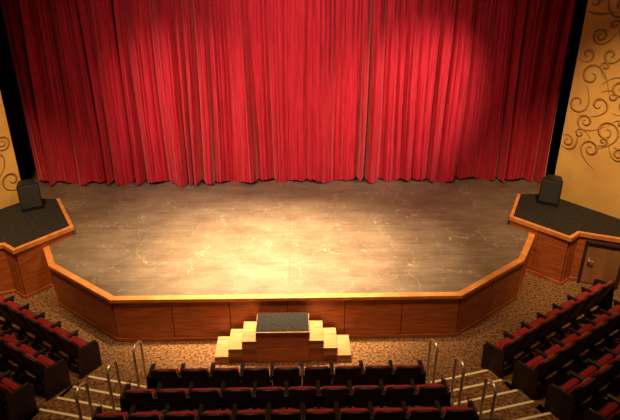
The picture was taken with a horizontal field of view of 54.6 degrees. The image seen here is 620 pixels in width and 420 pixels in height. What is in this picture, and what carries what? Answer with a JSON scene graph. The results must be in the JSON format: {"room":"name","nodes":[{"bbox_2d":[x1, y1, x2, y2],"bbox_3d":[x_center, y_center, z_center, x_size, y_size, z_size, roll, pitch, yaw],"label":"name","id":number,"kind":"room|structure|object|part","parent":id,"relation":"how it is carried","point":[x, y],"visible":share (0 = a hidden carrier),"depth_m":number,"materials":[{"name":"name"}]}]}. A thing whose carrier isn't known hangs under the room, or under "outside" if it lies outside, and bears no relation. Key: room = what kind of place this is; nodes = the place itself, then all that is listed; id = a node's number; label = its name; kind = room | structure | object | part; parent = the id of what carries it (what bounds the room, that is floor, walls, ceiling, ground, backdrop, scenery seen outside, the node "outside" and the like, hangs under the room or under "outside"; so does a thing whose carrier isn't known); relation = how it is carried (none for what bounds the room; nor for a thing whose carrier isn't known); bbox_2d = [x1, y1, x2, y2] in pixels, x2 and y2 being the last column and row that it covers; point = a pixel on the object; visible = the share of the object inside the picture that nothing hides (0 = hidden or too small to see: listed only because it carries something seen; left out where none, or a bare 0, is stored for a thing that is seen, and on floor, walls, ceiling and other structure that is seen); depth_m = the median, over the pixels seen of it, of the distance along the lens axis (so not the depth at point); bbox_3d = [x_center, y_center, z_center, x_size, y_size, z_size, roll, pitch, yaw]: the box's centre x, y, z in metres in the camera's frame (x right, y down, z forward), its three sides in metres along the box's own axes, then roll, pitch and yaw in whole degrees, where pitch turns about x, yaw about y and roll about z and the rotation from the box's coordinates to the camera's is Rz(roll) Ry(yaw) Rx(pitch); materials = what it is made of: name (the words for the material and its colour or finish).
{"room":"theater auditorium","nodes":[
{"label":"theater auditorium","id":0,"kind":"room"},
{"bbox_2d":[0,63,25,208],"bbox_3d":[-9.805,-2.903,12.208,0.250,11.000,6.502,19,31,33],"label":"wall","id":1,"kind":"structure","parent":0,"point":[7,197],"depth_m":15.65,"materials":[{"name":"yellow paint"}]},
{"bbox_2d":[0,105,16,189],"bbox_3d":[-9.603,-3.096,12.174,0.065,8.318,6.118,19,31,33],"label":"scroll ornament","id":2,"kind":"object","parent":1,"relation":"attached to","point":[1,136],"visible":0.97,"depth_m":15.51,"materials":[{"name":"brown metal"}]},
{"bbox_2d":[0,399,46,419],"bbox_3d":[-7.862,3.905,10.256,5.119,0.160,4.573,16,30,30],"label":"floor","id":3,"kind":"structure","parent":0,"point":[3,412],"depth_m":10.69,"materials":[{"name":"carpet"}]},
{"bbox_2d":[0,371,37,419],"bbox_3d":[-5.269,3.203,10.492,0.600,0.900,0.572,16,30,30],"label":"seat","id":4,"kind":"object","parent":3,"relation":"on","point":[20,403],"visible":1,"depth_m":10.41,"materials":[{"name":"black"}]},
{"bbox_2d":[0,350,78,404],"bbox_3d":[-7.721,3.865,10.684,5.332,0.160,5.400,16,30,30],"label":"floor","id":5,"kind":"structure","parent":0,"point":[28,375],"depth_m":11.70,"materials":[{"name":"carpet"}]},
{"bbox_2d":[0,328,10,361],"bbox_3d":[-6.412,2.578,12.129,0.559,0.900,0.552,16,30,30],"label":"seat","id":6,"kind":"object","parent":5,"relation":"on","point":[1,331],"visible":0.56,"depth_m":12.07,"materials":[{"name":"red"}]},
{"bbox_2d":[0,328,27,373],"bbox_3d":[-5.944,2.714,11.848,0.559,0.900,0.552,16,30,30],"label":"seat","id":7,"kind":"object","parent":5,"relation":"on","point":[6,336],"visible":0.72,"depth_m":11.79,"materials":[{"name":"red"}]},
{"bbox_2d":[4,338,44,384],"bbox_3d":[-5.477,2.850,11.567,0.559,0.900,0.552,16,30,30],"label":"seat","id":8,"kind":"object","parent":5,"relation":"on","point":[17,350],"visible":0.73,"depth_m":11.43,"materials":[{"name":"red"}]},
{"bbox_2d":[22,348,70,400],"bbox_3d":[-4.987,2.987,11.284,0.600,0.900,0.572,16,30,30],"label":"seat","id":9,"kind":"object","parent":5,"relation":"on","point":[55,376],"visible":1,"depth_m":11.17,"materials":[{"name":"black wood"}]},
{"bbox_2d":[153,405,421,419],"bbox_3d":[-0.320,5.029,8.278,5.780,0.160,6.300,-1,26,-1],"label":"floor","id":10,"kind":"structure","parent":0,"point":[415,405],"depth_m":10.96,"materials":[{"name":"carpet"}]},
{"bbox_2d":[120,383,159,412],"bbox_3d":[-2.962,3.353,10.527,0.600,0.900,0.572,-1,26,-1],"label":"seat","id":11,"kind":"object","parent":10,"relation":"on","point":[144,400],"visible":0.83,"depth_m":10.31,"materials":[{"name":"black"}]},
{"bbox_2d":[156,382,191,412],"bbox_3d":[-2.380,3.351,10.530,0.559,0.900,0.552,-1,26,-1],"label":"seat","id":12,"kind":"object","parent":10,"relation":"on","point":[178,398],"visible":0.83,"depth_m":10.31,"materials":[{"name":"black"}]},
{"bbox_2d":[189,382,222,410],"bbox_3d":[-1.818,3.345,10.541,0.559,0.900,0.552,-1,26,-1],"label":"seat","id":13,"kind":"object","parent":10,"relation":"on","point":[211,398],"visible":0.87,"depth_m":10.32,"materials":[{"name":"black"}]},
{"bbox_2d":[221,381,254,409],"bbox_3d":[-1.256,3.340,10.553,0.559,0.900,0.552,-1,26,-1],"label":"seat","id":14,"kind":"object","parent":10,"relation":"on","point":[243,396],"visible":0.87,"depth_m":10.34,"materials":[{"name":"black"}]},
{"bbox_2d":[254,381,286,409],"bbox_3d":[-0.694,3.334,10.564,0.559,0.900,0.552,-1,26,-1],"label":"seat","id":15,"kind":"object","parent":10,"relation":"on","point":[276,396],"visible":0.89,"depth_m":10.34,"materials":[{"name":"black"}]},
{"bbox_2d":[286,380,318,408],"bbox_3d":[-0.132,3.329,10.576,0.559,0.900,0.552,-1,26,-1],"label":"seat","id":16,"kind":"object","parent":10,"relation":"on","point":[295,395],"visible":0.9,"depth_m":10.36,"materials":[{"name":"black"}]},
{"bbox_2d":[318,380,350,408],"bbox_3d":[0.430,3.323,10.587,0.559,0.900,0.552,-1,26,-1],"label":"seat","id":17,"kind":"object","parent":10,"relation":"on","point":[328,395],"visible":0.88,"depth_m":10.36,"materials":[{"name":"black"}]},
{"bbox_2d":[349,379,382,407],"bbox_3d":[0.992,3.318,10.599,0.559,0.900,0.552,-1,26,-1],"label":"seat","id":18,"kind":"object","parent":10,"relation":"on","point":[360,394],"visible":0.83,"depth_m":10.38,"materials":[{"name":"black"}]},
{"bbox_2d":[381,379,414,407],"bbox_3d":[1.553,3.312,10.610,0.559,0.900,0.552,-1,26,-1],"label":"seat","id":19,"kind":"object","parent":10,"relation":"on","point":[393,395],"visible":0.87,"depth_m":10.39,"materials":[{"name":"black"}]},
{"bbox_2d":[412,378,450,408],"bbox_3d":[2.135,3.302,10.631,0.600,0.900,0.572,-1,26,-1],"label":"seat","id":20,"kind":"object","parent":10,"relation":"on","point":[425,394],"visible":0.84,"depth_m":10.43,"materials":[{"name":"black"}]},
{"bbox_2d":[0,0,576,186],"bbox_3d":[-0.575,-4.456,16.220,15.240,8.096,0.635,-1,26,-1],"label":"stage curtain","id":21,"kind":"object","parent":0,"point":[181,92],"depth_m":16.77,"materials":[{"name":"red fabric"}]},
{"bbox_2d":[0,0,583,179],"bbox_3d":[-0.620,-5.617,17.823,18.000,11.000,0.200,-1,26,-1],"label":"wall","id":22,"kind":"structure","parent":0,"point":[6,61],"depth_m":18.64,"materials":[{"name":"black paint"}]},
{"bbox_2d":[0,272,619,402],"bbox_3d":[-0.381,3.994,10.809,28.000,0.200,22.000,-1,26,-1],"label":"floor","id":23,"kind":"structure","parent":0,"point":[536,294],"depth_m":12.81,"materials":[{"name":"carpet"}]},
{"bbox_2d":[0,295,12,327],"bbox_3d":[-7.014,2.112,13.438,0.559,0.900,0.552,16,30,30],"label":"seat","id":24,"kind":"object","parent":23,"relation":"on","point":[2,298],"visible":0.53,"depth_m":13.37,"materials":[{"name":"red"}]},
{"bbox_2d":[0,296,27,335],"bbox_3d":[-6.546,2.248,13.157,0.559,0.900,0.552,16,30,30],"label":"seat","id":25,"kind":"object","parent":23,"relation":"on","point":[10,302],"visible":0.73,"depth_m":13.05,"materials":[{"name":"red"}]},
{"bbox_2d":[7,304,43,344],"bbox_3d":[-6.079,2.384,12.876,0.559,0.900,0.552,16,30,30],"label":"seat","id":26,"kind":"object","parent":23,"relation":"on","point":[18,314],"visible":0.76,"depth_m":12.72,"materials":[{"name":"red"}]},
{"bbox_2d":[0,198,73,298],"bbox_3d":[-7.700,1.030,15.138,3.671,1.368,3.695,-1,26,-1],"label":"platform","id":27,"kind":"object","parent":23,"relation":"on","point":[24,269],"visible":0.76,"depth_m":14.53,"materials":[{"name":"brown wood"}]},
{"bbox_2d":[16,179,42,211],"bbox_3d":[-7.340,-0.389,15.674,0.531,0.735,0.425,-15,30,-28],"label":"loudspeaker","id":28,"kind":"object","parent":27,"relation":"on","point":[28,190],"visible":1,"depth_m":15.50,"materials":[{"name":"black plastic"}]},
{"bbox_2d":[18,184,41,208],"bbox_3d":[-7.238,-0.341,15.511,0.470,0.620,0.032,-15,29,-28],"label":"grille","id":29,"kind":"object","parent":28,"relation":"attached to","point":[29,195],"depth_m":15.50,"materials":[{"name":"black fabric"}]},
{"bbox_3d":[-7.462,0.727,14.329,1.815,0.118,4.450,18,31,32],"label":"trim","id":30,"kind":"part","parent":27,"relation":"part of","materials":[{"name":"brown wood"}]},
{"bbox_2d":[23,312,59,354],"bbox_3d":[-5.611,2.519,12.595,0.559,0.900,0.552,16,30,30],"label":"seat","id":31,"kind":"object","parent":23,"relation":"on","point":[34,323],"visible":0.74,"depth_m":12.45,"materials":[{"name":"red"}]},
{"bbox_2d":[40,321,77,362],"bbox_3d":[-5.144,2.655,12.315,0.559,0.900,0.552,16,30,30],"label":"seat","id":32,"kind":"object","parent":23,"relation":"on","point":[52,332],"visible":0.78,"depth_m":12.14,"materials":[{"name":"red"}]},
{"bbox_2d":[57,330,101,378],"bbox_3d":[-4.654,2.792,12.031,0.600,0.900,0.572,16,30,30],"label":"seat","id":33,"kind":"object","parent":23,"relation":"on","point":[87,355],"visible":0.99,"depth_m":11.91,"materials":[{"name":"black"}]},
{"bbox_2d":[26,375,146,419],"bbox_3d":[-4.394,3.792,10.300,1.629,0.606,3.328,8,27,16],"label":"steps","id":34,"kind":"structure","parent":23,"relation":"on","point":[63,407],"depth_m":11.10,"materials":[{"name":"carpet"}]},
{"bbox_2d":[74,381,93,419],"bbox_3d":[-3.779,3.327,10.079,0.053,1.037,0.397,3,26,6],"label":"handrail","id":35,"kind":"object","parent":34,"relation":"on","point":[85,383],"visible":1,"depth_m":9.93,"materials":[{"name":"silver metal"}]},
{"bbox_2d":[106,360,121,410],"bbox_3d":[-3.515,3.146,10.798,0.053,1.037,0.397,3,26,6],"label":"handrail","id":36,"kind":"object","parent":34,"relation":"on","point":[112,361],"visible":0.97,"depth_m":10.72,"materials":[{"name":"silver metal"}]},
{"bbox_2d":[132,340,146,388],"bbox_3d":[-3.272,2.956,11.534,0.053,1.037,0.397,3,26,6],"label":"handrail","id":37,"kind":"object","parent":23,"relation":"on","point":[138,341],"visible":0.98,"depth_m":11.47,"materials":[{"name":"silver metal"}]},
{"bbox_2d":[146,363,182,390],"bbox_3d":[-2.697,3.180,11.228,0.600,0.900,0.572,-1,26,-1],"label":"seat","id":38,"kind":"object","parent":23,"relation":"on","point":[170,378],"visible":0.73,"depth_m":11.01,"materials":[{"name":"black"}]},
{"bbox_2d":[180,362,212,388],"bbox_3d":[-2.115,3.179,11.231,0.559,0.900,0.552,-1,26,-1],"label":"seat","id":39,"kind":"object","parent":23,"relation":"on","point":[201,377],"visible":0.8,"depth_m":10.99,"materials":[{"name":"black"}]},
{"bbox_2d":[211,362,242,388],"bbox_3d":[-1.553,3.173,11.242,0.559,0.900,0.552,-1,26,-1],"label":"seat","id":40,"kind":"object","parent":23,"relation":"on","point":[231,376],"visible":0.8,"depth_m":11.01,"materials":[{"name":"black"}]},
{"bbox_2d":[241,361,271,387],"bbox_3d":[-0.991,3.168,11.254,0.559,0.900,0.552,-1,26,-1],"label":"seat","id":41,"kind":"object","parent":23,"relation":"on","point":[261,375],"visible":0.84,"depth_m":11.01,"materials":[{"name":"black"}]},
{"bbox_2d":[215,312,350,363],"bbox_3d":[-0.558,2.652,12.454,2.790,0.796,0.670,-1,26,-1],"label":"steps","id":42,"kind":"structure","parent":23,"relation":"on","point":[276,337],"depth_m":12.27,"materials":[{"name":"wood"}]},
{"bbox_2d":[272,361,301,387],"bbox_3d":[-0.429,3.162,11.265,0.559,0.900,0.552,-1,26,-1],"label":"seat","id":43,"kind":"object","parent":23,"relation":"on","point":[280,375],"visible":0.89,"depth_m":11.03,"materials":[{"name":"black"}]},
{"bbox_2d":[32,170,545,341],"bbox_3d":[-0.526,0.625,16.276,16.100,1.106,7.820,-1,26,-1],"label":"stage","id":44,"kind":"object","parent":23,"relation":"on","point":[146,261],"visible":0.84,"depth_m":14.10,"materials":[{"name":"brown wood"}]},
{"bbox_2d":[302,361,331,386],"bbox_3d":[0.133,3.157,11.277,0.559,0.900,0.552,-1,26,-1],"label":"seat","id":45,"kind":"object","parent":23,"relation":"on","point":[310,374],"visible":0.79,"depth_m":11.04,"materials":[{"name":"black"}]},
{"bbox_2d":[331,360,362,386],"bbox_3d":[0.695,3.151,11.288,0.559,0.900,0.552,-1,26,-1],"label":"seat","id":46,"kind":"object","parent":23,"relation":"on","point":[342,374],"visible":0.79,"depth_m":11.05,"materials":[{"name":"black"}]},
{"bbox_2d":[361,360,392,385],"bbox_3d":[1.257,3.146,11.300,0.559,0.900,0.552,-1,26,-1],"label":"seat","id":47,"kind":"object","parent":23,"relation":"on","point":[372,374],"visible":0.82,"depth_m":11.06,"materials":[{"name":"black"}]},
{"bbox_2d":[390,359,425,384],"bbox_3d":[1.839,3.135,11.321,0.600,0.900,0.572,-1,26,-1],"label":"seat","id":48,"kind":"object","parent":23,"relation":"on","point":[402,374],"visible":0.79,"depth_m":11.10,"materials":[{"name":"black"}]},
{"bbox_2d":[426,338,437,383],"bbox_3d":[2.358,2.927,11.595,0.053,1.037,0.397,-4,26,-9],"label":"handrail","id":49,"kind":"object","parent":23,"relation":"on","point":[431,340],"visible":0.96,"depth_m":11.52,"materials":[{"name":"silver metal"}]},
{"bbox_2d":[428,369,559,419],"bbox_3d":[3.644,3.713,10.464,1.629,0.606,3.328,-9,27,-19],"label":"steps","id":50,"kind":"structure","parent":23,"relation":"on","point":[511,404],"depth_m":11.11,"materials":[{"name":"carpet"}]},
{"bbox_2d":[450,357,464,405],"bbox_3d":[2.674,3.111,10.870,0.053,1.037,0.397,-4,26,-9],"label":"handrail","id":51,"kind":"object","parent":50,"relation":"on","point":[456,358],"visible":0.96,"depth_m":10.80,"materials":[{"name":"silver metal"}]},
{"bbox_2d":[479,377,496,419],"bbox_3d":[3.011,3.286,10.164,0.053,1.037,0.397,-4,26,-9],"label":"handrail","id":52,"kind":"object","parent":50,"relation":"on","point":[487,379],"visible":0.98,"depth_m":10.05,"materials":[{"name":"silver metal"}]},
{"bbox_2d":[481,332,523,378],"bbox_3d":[3.878,2.812,11.989,0.600,0.900,0.572,-18,31,-32],"label":"seat","id":53,"kind":"object","parent":23,"relation":"on","point":[494,356],"visible":0.97,"depth_m":11.85,"materials":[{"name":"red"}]},
{"bbox_2d":[504,322,540,363],"bbox_3d":[4.353,2.666,12.293,0.559,0.900,0.552,-18,31,-32],"label":"seat","id":54,"kind":"object","parent":23,"relation":"on","point":[529,333],"visible":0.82,"depth_m":12.13,"materials":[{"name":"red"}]},
{"bbox_2d":[521,313,556,354],"bbox_3d":[4.806,2.521,12.592,0.559,0.900,0.552,-18,31,-32],"label":"seat","id":55,"kind":"object","parent":23,"relation":"on","point":[546,323],"visible":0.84,"depth_m":12.43,"materials":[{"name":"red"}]},
{"bbox_2d":[537,304,572,344],"bbox_3d":[5.259,2.376,12.892,0.559,0.900,0.552,-18,31,-32],"label":"seat","id":56,"kind":"object","parent":23,"relation":"on","point":[562,314],"visible":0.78,"depth_m":12.73,"materials":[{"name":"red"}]},
{"bbox_2d":[509,194,619,288],"bbox_3d":[6.820,0.799,15.615,3.411,1.368,3.295,-1,26,-1],"label":"platform","id":57,"kind":"object","parent":23,"relation":"on","point":[561,232],"visible":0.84,"depth_m":15.03,"materials":[{"name":"brown wood"}]},
{"bbox_2d":[538,174,562,206],"bbox_3d":[6.414,-0.525,15.955,0.531,0.735,0.425,13,29,26],"label":"loudspeaker","id":58,"kind":"object","parent":57,"relation":"on","point":[551,185],"visible":1,"depth_m":15.79,"materials":[{"name":"black plastic"}]},
{"bbox_2d":[539,179,561,203],"bbox_3d":[6.320,-0.475,15.788,0.470,0.620,0.032,13,29,26],"label":"grille","id":59,"kind":"object","parent":58,"relation":"attached to","point":[550,189],"depth_m":15.78,"materials":[{"name":"black fabric"}]},
{"bbox_3d":[6.642,0.467,14.867,1.464,0.118,4.139,-22,33,-37],"label":"trim","id":60,"kind":"part","parent":57,"relation":"part of","materials":[{"name":"brown wood"}]},
{"bbox_2d":[577,239,619,289],"bbox_3d":[7.133,1.343,14.684,0.910,1.200,0.080,10,27,19],"label":"frame","id":61,"kind":"object","parent":57,"relation":"attached to","point":[588,242],"visible":0.9,"depth_m":14.61,"materials":[{"name":"brown wood"}]},
{"bbox_2d":[580,244,619,283],"bbox_3d":[7.136,1.375,14.710,0.780,1.060,0.030,10,27,19],"label":"leaf","id":62,"kind":"object","parent":61,"relation":"attached to","point":[605,266],"visible":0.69,"depth_m":14.67,"materials":[{"name":"brown wood"}]},
{"bbox_2d":[553,295,587,334],"bbox_3d":[5.712,2.231,13.191,0.559,0.900,0.552,-18,31,-32],"label":"seat","id":63,"kind":"object","parent":23,"relation":"on","point":[577,305],"visible":0.74,"depth_m":13.04,"materials":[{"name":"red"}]},
{"bbox_2d":[568,287,601,325],"bbox_3d":[6.165,2.086,13.491,0.559,0.900,0.552,-18,31,-32],"label":"seat","id":64,"kind":"object","parent":23,"relation":"on","point":[592,296],"visible":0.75,"depth_m":13.33,"materials":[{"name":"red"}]},
{"bbox_2d":[582,279,615,316],"bbox_3d":[6.628,1.933,13.808,0.600,0.900,0.572,-18,31,-32],"label":"seat","id":65,"kind":"object","parent":23,"relation":"on","point":[604,300],"visible":0.74,"depth_m":13.79,"materials":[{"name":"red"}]},
{"bbox_2d":[505,327,619,403],"bbox_3d":[7.018,3.824,10.770,5.332,0.160,5.400,-18,31,-32],"label":"floor","id":66,"kind":"structure","parent":0,"point":[553,376],"depth_m":12.07,"materials":[{"name":"carpet"}]},
{"bbox_2d":[511,349,557,399],"bbox_3d":[4.245,3.000,11.256,0.600,0.900,0.572,-18,31,-32],"label":"seat","id":67,"kind":"object","parent":66,"relation":"on","point":[526,376],"visible":0.95,"depth_m":11.13,"materials":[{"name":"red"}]},
{"bbox_2d":[536,338,575,385],"bbox_3d":[4.720,2.853,11.559,0.559,0.900,0.552,-18,31,-32],"label":"seat","id":68,"kind":"object","parent":66,"relation":"on","point":[562,350],"visible":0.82,"depth_m":11.41,"materials":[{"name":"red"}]},
{"bbox_2d":[553,328,591,373],"bbox_3d":[5.173,2.709,11.859,0.559,0.900,0.552,-18,31,-32],"label":"seat","id":69,"kind":"object","parent":66,"relation":"on","point":[580,340],"visible":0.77,"depth_m":11.72,"materials":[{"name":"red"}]},
{"bbox_2d":[570,318,607,362],"bbox_3d":[5.626,2.564,12.158,0.559,0.900,0.552,-18,31,-32],"label":"seat","id":70,"kind":"object","parent":66,"relation":"on","point":[596,329],"visible":0.73,"depth_m":12.02,"materials":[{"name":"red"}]},
{"bbox_2d":[585,309,619,351],"bbox_3d":[6.079,2.419,12.458,0.559,0.900,0.552,-18,31,-32],"label":"seat","id":71,"kind":"object","parent":66,"relation":"on","point":[604,316],"visible":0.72,"depth_m":12.32,"materials":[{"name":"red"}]},
{"bbox_2d":[600,300,619,340],"bbox_3d":[6.532,2.274,12.758,0.559,0.900,0.552,-18,31,-32],"label":"seat","id":72,"kind":"object","parent":66,"relation":"on","point":[616,304],"visible":0.5,"depth_m":12.72,"materials":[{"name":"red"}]},
{"bbox_2d":[536,368,619,419],"bbox_3d":[7.177,3.861,10.347,5.119,0.160,4.573,-18,31,-32],"label":"floor","id":73,"kind":"structure","parent":0,"point":[588,400],"depth_m":11.00,"materials":[{"name":"carpet"}]},
{"bbox_2d":[543,371,595,419],"bbox_3d":[4.563,3.210,10.477,0.600,0.900,0.572,-18,31,-32],"label":"seat","id":74,"kind":"object","parent":73,"relation":"on","point":[560,401],"visible":1,"depth_m":10.36,"materials":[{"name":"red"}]},
{"bbox_2d":[570,359,613,409],"bbox_3d":[5.038,3.064,10.780,0.559,0.900,0.552,-18,31,-32],"label":"seat","id":75,"kind":"object","parent":73,"relation":"on","point":[599,372],"visible":0.66,"depth_m":10.65,"materials":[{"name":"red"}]},
{"bbox_2d":[587,347,619,396],"bbox_3d":[5.491,2.919,11.080,0.559,0.900,0.552,-18,31,-32],"label":"seat","id":76,"kind":"object","parent":73,"relation":"on","point":[610,357],"visible":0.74,"depth_m":11.01,"materials":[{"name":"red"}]},
{"bbox_2d":[604,336,619,383],"bbox_3d":[5.944,2.774,11.379,0.559,0.900,0.552,-18,31,-32],"label":"seat","id":77,"kind":"object","parent":73,"relation":"on","point":[616,350],"visible":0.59,"depth_m":11.31,"materials":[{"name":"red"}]},
{"bbox_2d":[552,0,619,218],"bbox_3d":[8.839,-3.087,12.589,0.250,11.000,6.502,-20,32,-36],"label":"wall","id":78,"kind":"structure","parent":0,"point":[598,189],"depth_m":15.07,"materials":[{"name":"beige paint"}]},
{"bbox_2d":[562,0,619,169],"bbox_3d":[8.627,-3.663,12.369,0.067,7.354,6.084,-20,32,-36],"label":"scroll ornament","id":79,"kind":"object","parent":78,"relation":"attached to","point":[606,61],"visible":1,"depth_m":14.73,"materials":[{"name":"brown metal"}]},
{"bbox_3d":[7.336,3.888,9.948,5.912,0.160,5.932,-1,26,-1],"label":"floor","id":80,"kind":"structure","parent":0,"visible":0},
{"bbox_2d":[584,394,619,419],"bbox_3d":[4.880,3.398,9.743,0.600,0.900,0.572,-18,31,-32],"label":"seat","id":81,"kind":"object","parent":80,"relation":"on","point":[608,412],"visible":1,"depth_m":9.68,"materials":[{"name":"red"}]},
{"bbox_2d":[608,393,619,411],"bbox_3d":[5.355,3.252,10.046,0.559,0.900,0.552,-18,31,-32],"label":"seat","id":82,"kind":"object","parent":80,"relation":"on","point":[617,397],"visible":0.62,"depth_m":9.96,"materials":[{"name":"black"}]},
{"bbox_3d":[-0.304,5.198,7.582,6.342,0.160,6.300,-1,26,-1],"label":"floor","id":83,"kind":"structure","parent":0,"visible":0},
{"bbox_2d":[91,405,133,419],"bbox_3d":[-3.227,3.525,9.826,0.600,0.900,0.572,-1,26,-1],"label":"seat","id":84,"kind":"object","parent":83,"relation":"on","point":[98,415],"visible":0.91,"depth_m":9.52,"materials":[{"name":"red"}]},
{"bbox_2d":[128,404,167,419],"bbox_3d":[-2.645,3.523,9.829,0.559,0.900,0.552,-1,26,-1],"label":"seat","id":85,"kind":"object","parent":83,"relation":"on","point":[147,415],"visible":0.95,"depth_m":9.51,"materials":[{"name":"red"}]},
{"bbox_2d":[164,404,200,419],"bbox_3d":[-2.083,3.518,9.840,0.559,0.900,0.552,-1,26,-1],"label":"seat","id":86,"kind":"object","parent":83,"relation":"on","point":[173,415],"visible":0.96,"depth_m":9.51,"materials":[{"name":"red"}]},
{"bbox_2d":[199,403,234,419],"bbox_3d":[-1.521,3.512,9.852,0.559,0.900,0.552,-1,26,-1],"label":"seat","id":87,"kind":"object","parent":83,"relation":"on","point":[208,414],"visible":0.96,"depth_m":9.52,"materials":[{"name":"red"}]},
{"bbox_2d":[234,403,268,419],"bbox_3d":[-0.959,3.507,9.863,0.559,0.900,0.552,-1,26,-1],"label":"seat","id":88,"kind":"object","parent":83,"relation":"on","point":[242,414],"visible":0.99,"depth_m":9.52,"materials":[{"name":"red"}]},
{"bbox_2d":[268,402,302,419],"bbox_3d":[-0.397,3.501,9.875,0.559,0.900,0.552,-1,26,-1],"label":"seat","id":89,"kind":"object","parent":83,"relation":"on","point":[277,414],"visible":1,"depth_m":9.54,"materials":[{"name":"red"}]},
{"bbox_2d":[303,402,337,419],"bbox_3d":[0.165,3.496,9.886,0.559,0.900,0.552,-1,26,-1],"label":"seat","id":90,"kind":"object","parent":83,"relation":"on","point":[328,413],"visible":1,"depth_m":9.55,"materials":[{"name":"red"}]},
{"bbox_2d":[336,401,371,419],"bbox_3d":[0.727,3.490,9.898,0.559,0.900,0.552,-1,26,-1],"label":"seat","id":91,"kind":"object","parent":83,"relation":"on","point":[345,413],"visible":0.98,"depth_m":9.57,"materials":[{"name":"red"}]},
{"bbox_2d":[370,401,406,419],"bbox_3d":[1.288,3.485,9.909,0.559,0.900,0.552,-1,26,-1],"label":"seat","id":92,"kind":"object","parent":83,"relation":"on","point":[388,413],"visible":0.96,"depth_m":9.58,"materials":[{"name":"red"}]},
{"bbox_2d":[403,400,440,419],"bbox_3d":[1.850,3.479,9.921,0.559,0.900,0.552,-1,26,-1],"label":"seat","id":93,"kind":"object","parent":83,"relation":"on","point":[413,413],"visible":0.96,"depth_m":9.60,"materials":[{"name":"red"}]},
{"bbox_2d":[437,399,478,419],"bbox_3d":[2.432,3.469,9.941,0.600,0.900,0.572,-1,26,-1],"label":"seat","id":94,"kind":"object","parent":83,"relation":"on","point":[448,412],"visible":0.88,"depth_m":9.64,"materials":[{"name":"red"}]}
]}

